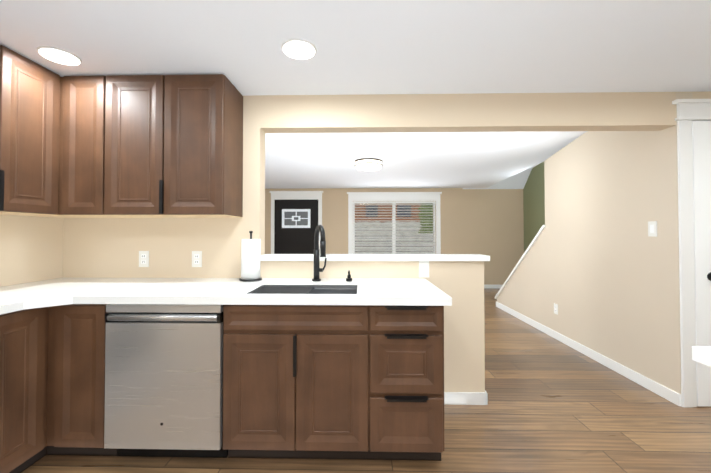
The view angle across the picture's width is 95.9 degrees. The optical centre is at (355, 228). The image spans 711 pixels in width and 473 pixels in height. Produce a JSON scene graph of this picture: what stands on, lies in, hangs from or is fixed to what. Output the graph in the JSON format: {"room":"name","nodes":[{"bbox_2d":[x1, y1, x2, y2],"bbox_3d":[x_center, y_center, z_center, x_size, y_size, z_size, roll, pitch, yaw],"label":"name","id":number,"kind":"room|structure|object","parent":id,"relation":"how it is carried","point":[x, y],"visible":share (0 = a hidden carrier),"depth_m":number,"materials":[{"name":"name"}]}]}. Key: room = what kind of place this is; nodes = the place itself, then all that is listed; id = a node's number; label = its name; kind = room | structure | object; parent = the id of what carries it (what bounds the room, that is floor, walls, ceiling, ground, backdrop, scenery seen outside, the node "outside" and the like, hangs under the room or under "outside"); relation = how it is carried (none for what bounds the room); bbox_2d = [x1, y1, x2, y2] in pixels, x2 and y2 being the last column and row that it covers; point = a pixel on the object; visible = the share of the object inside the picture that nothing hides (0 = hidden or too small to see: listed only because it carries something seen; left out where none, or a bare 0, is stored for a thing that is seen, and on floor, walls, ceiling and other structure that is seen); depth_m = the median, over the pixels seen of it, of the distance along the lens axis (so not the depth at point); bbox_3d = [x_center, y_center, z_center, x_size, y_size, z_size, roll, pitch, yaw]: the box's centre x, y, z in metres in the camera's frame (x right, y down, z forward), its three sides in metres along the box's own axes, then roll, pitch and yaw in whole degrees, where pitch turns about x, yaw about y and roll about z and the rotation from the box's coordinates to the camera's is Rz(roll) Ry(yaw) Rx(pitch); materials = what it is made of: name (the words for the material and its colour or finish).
{"room":"kitchen","nodes":[
{"label":"kitchen","id":0,"kind":"room"},
{"bbox_2d":[0,214,63,286],"bbox_3d":[-2.330,0.105,0.058,0.130,2.290,4.750,0,-1,1],"label":"wall","id":1,"kind":"structure","parent":0,"point":[31,248],"depth_m":2.17,"materials":[{"name":"beige paint"}]},
{"bbox_2d":[0,45,7,212],"bbox_3d":[-2.083,-0.553,1.573,0.298,0.910,0.342,0,-1,1],"label":"upper cabinet","id":2,"kind":"object","parent":1,"relation":"attached to","point":[3,50],"depth_m":1.75,"materials":[{"name":"brown wood"}]},
{"bbox_2d":[0,49,59,216],"bbox_3d":[-2.075,-0.547,1.926,0.298,0.910,0.364,0,-1,1],"label":"upper cabinet","id":3,"kind":"object","parent":1,"relation":"attached to","point":[32,127],"depth_m":1.92,"materials":[{"name":"brown wood"}]},
{"bbox_2d":[0,0,710,188],"bbox_3d":[0.057,-1.019,2.603,7.700,0.040,10.200,0,-1,1],"label":"ceiling","id":4,"kind":"structure","parent":0,"point":[365,47],"depth_m":1.85,"materials":[{"name":"paint"}]},
{"bbox_2d":[37,46,81,64],"bbox_3d":[-1.729,-1.005,1.876,0.196,0.011,0.196,0,-1,1],"label":"recessed light","id":5,"kind":"object","parent":4,"relation":"in","point":[59,55],"visible":0.94,"depth_m":1.85,"materials":[{"name":"white plastic"}]},
{"bbox_2d":[281,38,316,58],"bbox_3d":[-0.318,-1.006,1.808,0.196,0.011,0.196,0,-1,1],"label":"recessed light","id":6,"kind":"object","parent":4,"relation":"in","point":[295,48],"visible":0.98,"depth_m":1.78,"materials":[{"name":"white plastic"}]},
{"bbox_2d":[355,158,381,170],"bbox_3d":[0.189,-0.914,4.629,0.400,0.104,0.400,0,-1,1],"label":"flush-mount light","id":7,"kind":"object","parent":4,"relation":"attached to","point":[368,164],"visible":1,"depth_m":4.49,"materials":[{"name":"white glass"}]},
{"bbox_2d":[21,288,710,472],"bbox_3d":[0.007,1.321,2.567,7.600,0.060,10.200,0,-1,1],"label":"floor","id":8,"kind":"structure","parent":0,"point":[554,405],"depth_m":2.02,"materials":[{"name":"brown wood"}]},
{"bbox_2d":[0,307,47,472],"bbox_3d":[-1.942,0.837,1.585,0.575,0.872,0.320,0,-1,1],"label":"base cabinet","id":9,"kind":"object","parent":8,"relation":"on","point":[23,333],"depth_m":1.61,"materials":[{"name":"brown wood"}]},
{"bbox_2d":[52,304,116,455],"bbox_3d":[-1.470,0.844,2.058,0.273,0.872,0.685,0,-1,1],"label":"base cabinet","id":10,"kind":"object","parent":8,"relation":"on","point":[80,328],"depth_m":1.72,"materials":[{"name":"brown wood"}]},
{"bbox_2d":[104,304,227,457],"bbox_3d":[-1.019,0.844,2.011,0.626,0.868,0.647,0,-1,1],"label":"dishwasher","id":11,"kind":"object","parent":8,"relation":"on","point":[163,380],"visible":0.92,"depth_m":1.70,"materials":[{"name":"grey metal"}]},
{"bbox_2d":[223,312,371,459],"bbox_3d":[-0.314,0.953,2.033,0.779,0.653,0.685,0,-1,1],"label":"base cabinet","id":12,"kind":"object","parent":8,"relation":"on","point":[361,382],"depth_m":1.70,"materials":[{"name":"brown wood"}]},
{"bbox_2d":[364,305,443,460],"bbox_3d":[0.276,0.844,2.023,0.400,0.872,0.685,0,-1,1],"label":"base cabinet","id":13,"kind":"object","parent":8,"relation":"on","point":[407,342],"depth_m":1.69,"materials":[{"name":"brown wood"}]},
{"bbox_2d":[0,278,451,314],"bbox_3d":[-0.861,0.384,1.904,2.728,0.040,0.986,0,-1,1],"label":"countertop","id":14,"kind":"structure","parent":13,"relation":"on","point":[230,291],"depth_m":1.78,"materials":[{"name":"white stone"}]},
{"bbox_2d":[239,231,261,281],"bbox_3d":[-0.749,0.194,2.295,0.156,0.350,0.156,0,-1,1],"label":"paper towel","id":15,"kind":"object","parent":14,"relation":"on","point":[250,257],"visible":0.98,"depth_m":2.24,"materials":[{"name":"white paper"}]},
{"bbox_2d":[246,285,357,293],"bbox_3d":[-0.296,0.480,1.926,0.619,0.230,0.319,0,-1,1],"label":"sink","id":16,"kind":"object","parent":14,"relation":"in","point":[307,289],"visible":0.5,"depth_m":2.07,"materials":[{"name":"silver metal"}]},
{"bbox_2d":[312,225,326,280],"bbox_3d":[-0.251,0.171,2.200,0.114,0.393,0.184,0,-1,1],"label":"faucet","id":17,"kind":"object","parent":14,"relation":"on","point":[319,253],"visible":1,"depth_m":2.24,"materials":[{"name":"black metal"}]},
{"bbox_2d":[346,270,351,280],"bbox_3d":[-0.045,0.329,2.216,0.044,0.078,0.098,0,-1,1],"label":"soap dispenser","id":18,"kind":"object","parent":14,"relation":"on","point":[348,278],"visible":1,"depth_m":2.23,"materials":[{"name":"black metal"}]},
{"bbox_3d":[1.351,0.810,-0.074,0.705,0.872,1.960,0,-1,1],"label":"cabinet","id":19,"kind":"object","parent":8,"relation":"on","visible":0},
{"bbox_2d":[692,346,710,366],"bbox_3d":[1.351,0.352,-0.064,0.755,0.040,2.005,0,-1,1],"label":"countertop","id":20,"kind":"structure","parent":19,"relation":"on","point":[701,354],"depth_m":0.92,"materials":[{"name":"white stone"}]},
{"bbox_2d":[63,91,710,391],"bbox_3d":[0.054,-0.186,2.455,7.700,2.950,0.130,0,-1,1],"label":"wall","id":21,"kind":"structure","parent":0,"point":[102,247],"depth_m":2.40,"materials":[{"name":"beige paint"}]},
{"bbox_2d":[60,75,139,217],"bbox_3d":[-1.766,-0.542,2.255,0.274,0.910,0.347,0,-1,1],"label":"upper cabinet","id":22,"kind":"object","parent":21,"relation":"attached to","point":[82,183],"depth_m":2.09,"materials":[{"name":"brown wood"}]},
{"bbox_2d":[139,251,148,266],"bbox_3d":[-1.593,0.231,2.412,0.074,0.120,0.008,0,-1,1],"label":"electrical outlet","id":23,"kind":"object","parent":21,"relation":"attached to","point":[143,258],"visible":1,"depth_m":2.41,"materials":[{"name":"white plastic"}]},
{"bbox_2d":[104,75,191,217],"bbox_3d":[-1.434,-0.542,2.249,0.389,0.910,0.347,0,-1,1],"label":"upper cabinet","id":24,"kind":"object","parent":21,"relation":"attached to","point":[136,146],"depth_m":2.08,"materials":[{"name":"brown wood"}]},
{"bbox_2d":[192,251,201,266],"bbox_3d":[-1.190,0.231,2.404,0.074,0.120,0.008,0,-1,1],"label":"electrical outlet","id":25,"kind":"object","parent":21,"relation":"attached to","point":[196,258],"visible":1,"depth_m":2.40,"materials":[{"name":"white plastic"}]},
{"bbox_2d":[164,74,242,217],"bbox_3d":[-1.045,-0.542,2.241,0.390,0.910,0.347,0,-1,1],"label":"upper cabinet","id":26,"kind":"object","parent":21,"relation":"attached to","point":[203,113],"depth_m":2.08,"materials":[{"name":"brown wood"}]},
{"bbox_2d":[260,254,489,260],"bbox_3d":[0.133,0.222,2.446,1.702,0.040,0.190,0,-1,1],"label":"trim","id":27,"kind":"structure","parent":21,"relation":"on","point":[377,257],"depth_m":2.36,"materials":[{"name":"white wood"}]},
{"bbox_2d":[419,261,428,276],"bbox_3d":[0.507,0.302,2.368,0.074,0.120,0.008,0,-1,1],"label":"electrical outlet","id":28,"kind":"object","parent":21,"relation":"attached to","point":[423,268],"visible":0.94,"depth_m":2.37,"materials":[{"name":"white plastic"}]},
{"bbox_2d":[444,391,487,404],"bbox_3d":[0.723,1.244,2.346,0.477,0.085,0.014,0,-1,1],"label":"baseboard","id":29,"kind":"structure","parent":21,"relation":"attached to","point":[481,398],"depth_m":2.34,"materials":[{"name":"white wood"}]},
{"bbox_2d":[672,99,710,407],"bbox_3d":[2.862,0.176,2.304,1.080,2.220,0.044,0,-1,1],"label":"door frame","id":30,"kind":"structure","parent":21,"relation":"attached to","point":[689,111],"depth_m":2.32,"materials":[{"name":"white wood"}]},
{"bbox_2d":[692,121,710,406],"bbox_3d":[2.865,0.247,2.286,0.814,2.062,0.076,0,-1,1],"label":"pantry door","id":31,"kind":"structure","parent":21,"relation":"in","point":[701,134],"depth_m":2.32,"materials":[{"name":"white wood"}]},
{"bbox_2d":[265,188,523,284],"bbox_3d":[0.157,-0.107,7.468,7.700,2.950,0.160,0,-1,1],"label":"wall","id":32,"kind":"structure","parent":0,"point":[489,222],"depth_m":7.32,"materials":[{"name":"beige paint"}]},
{"bbox_2d":[274,200,317,253],"bbox_3d":[-1.365,0.347,7.376,1.010,2.020,0.069,0,-1,1],"label":"front door","id":33,"kind":"structure","parent":32,"relation":"in","point":[295,223],"depth_m":7.38,"materials":[{"name":"black wood"}]},
{"bbox_2d":[269,191,322,253],"bbox_3d":[-1.365,0.255,7.390,1.240,2.225,0.047,0,-1,1],"label":"door frame","id":34,"kind":"structure","parent":32,"relation":"attached to","point":[296,195],"depth_m":7.40,"materials":[{"name":"white wood"}]},
{"bbox_2d":[347,192,441,253],"bbox_3d":[0.890,-0.018,7.392,2.170,1.620,0.160,0,-1,1],"label":"living room window","id":35,"kind":"structure","parent":32,"relation":"in","point":[393,245],"depth_m":7.37,"materials":[{"name":"white"}]},
{"bbox_2d":[353,201,435,253],"bbox_3d":[0.890,0.012,7.387,1.898,1.263,0.028,0,-1,1],"label":"window blinds","id":36,"kind":"object","parent":35,"relation":"attached to","point":[395,223],"visible":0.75,"depth_m":7.38,"materials":[{"name":"white plastic"}]},
{"bbox_2d":[484,285,501,287],"bbox_3d":[1.535,1.324,7.330,4.560,0.085,0.014,0,-1,1],"label":"baseboard","id":37,"kind":"structure","parent":32,"relation":"attached to","point":[485,286],"depth_m":7.29,"materials":[{"name":"white wood"}]},
{"bbox_2d":[463,159,545,188],"bbox_3d":[3.180,-1.112,4.941,1.550,0.760,5.200,0,-1,1],"label":"ceiling","id":38,"kind":"structure","parent":0,"point":[518,180],"depth_m":7.19,"materials":[{"name":"paint"}]},
{"bbox_2d":[523,162,544,251],"bbox_3d":[3.848,-0.145,5.027,0.120,2.950,5.170,0,-1,1],"label":"wall","id":39,"kind":"structure","parent":0,"point":[534,203],"depth_m":6.89,"materials":[{"name":"green paint"}]},
{"bbox_2d":[497,92,691,393],"bbox_3d":[2.445,0.167,3.916,0.120,2.290,3.160,0,-1,1],"label":"wall","id":40,"kind":"structure","parent":0,"point":[598,265],"depth_m":2.94,"materials":[{"name":"beige paint"}]},
{"bbox_2d":[495,225,545,298],"bbox_3d":[2.462,0.582,4.769,0.170,1.230,1.519,0,-1,1],"label":"trim","id":41,"kind":"structure","parent":40,"relation":"on","point":[542,228],"depth_m":4.58,"materials":[{"name":"white wood"}]},
{"bbox_2d":[554,303,557,314],"bbox_3d":[2.378,0.957,3.808,0.008,0.120,0.074,0,-1,1],"label":"electrical outlet","id":42,"kind":"object","parent":40,"relation":"attached to","point":[555,308],"visible":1,"depth_m":3.79,"materials":[{"name":"white plastic"}]},
{"bbox_2d":[496,301,682,406],"bbox_3d":[2.383,1.269,3.899,0.024,0.085,3.188,0,-1,1],"label":"baseboard","id":43,"kind":"structure","parent":40,"relation":"attached to","point":[672,396],"depth_m":2.99,"materials":[{"name":"white wood"}]},
{"bbox_2d":[648,221,656,236],"bbox_3d":[2.352,0.005,2.540,0.008,0.120,0.074,0,-1,1],"label":"light switch","id":44,"kind":"object","parent":40,"relation":"attached to","point":[652,228],"visible":1,"depth_m":2.53,"materials":[{"name":"white plastic"}]},
{"label":"outside","id":45,"kind":"structure","parent":0,"visible":0},
{"bbox_2d":[355,205,432,253],"bbox_3d":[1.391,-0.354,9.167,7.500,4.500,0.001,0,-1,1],"label":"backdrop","id":46,"kind":"structure","parent":45,"point":[386,246],"depth_m":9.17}
]}

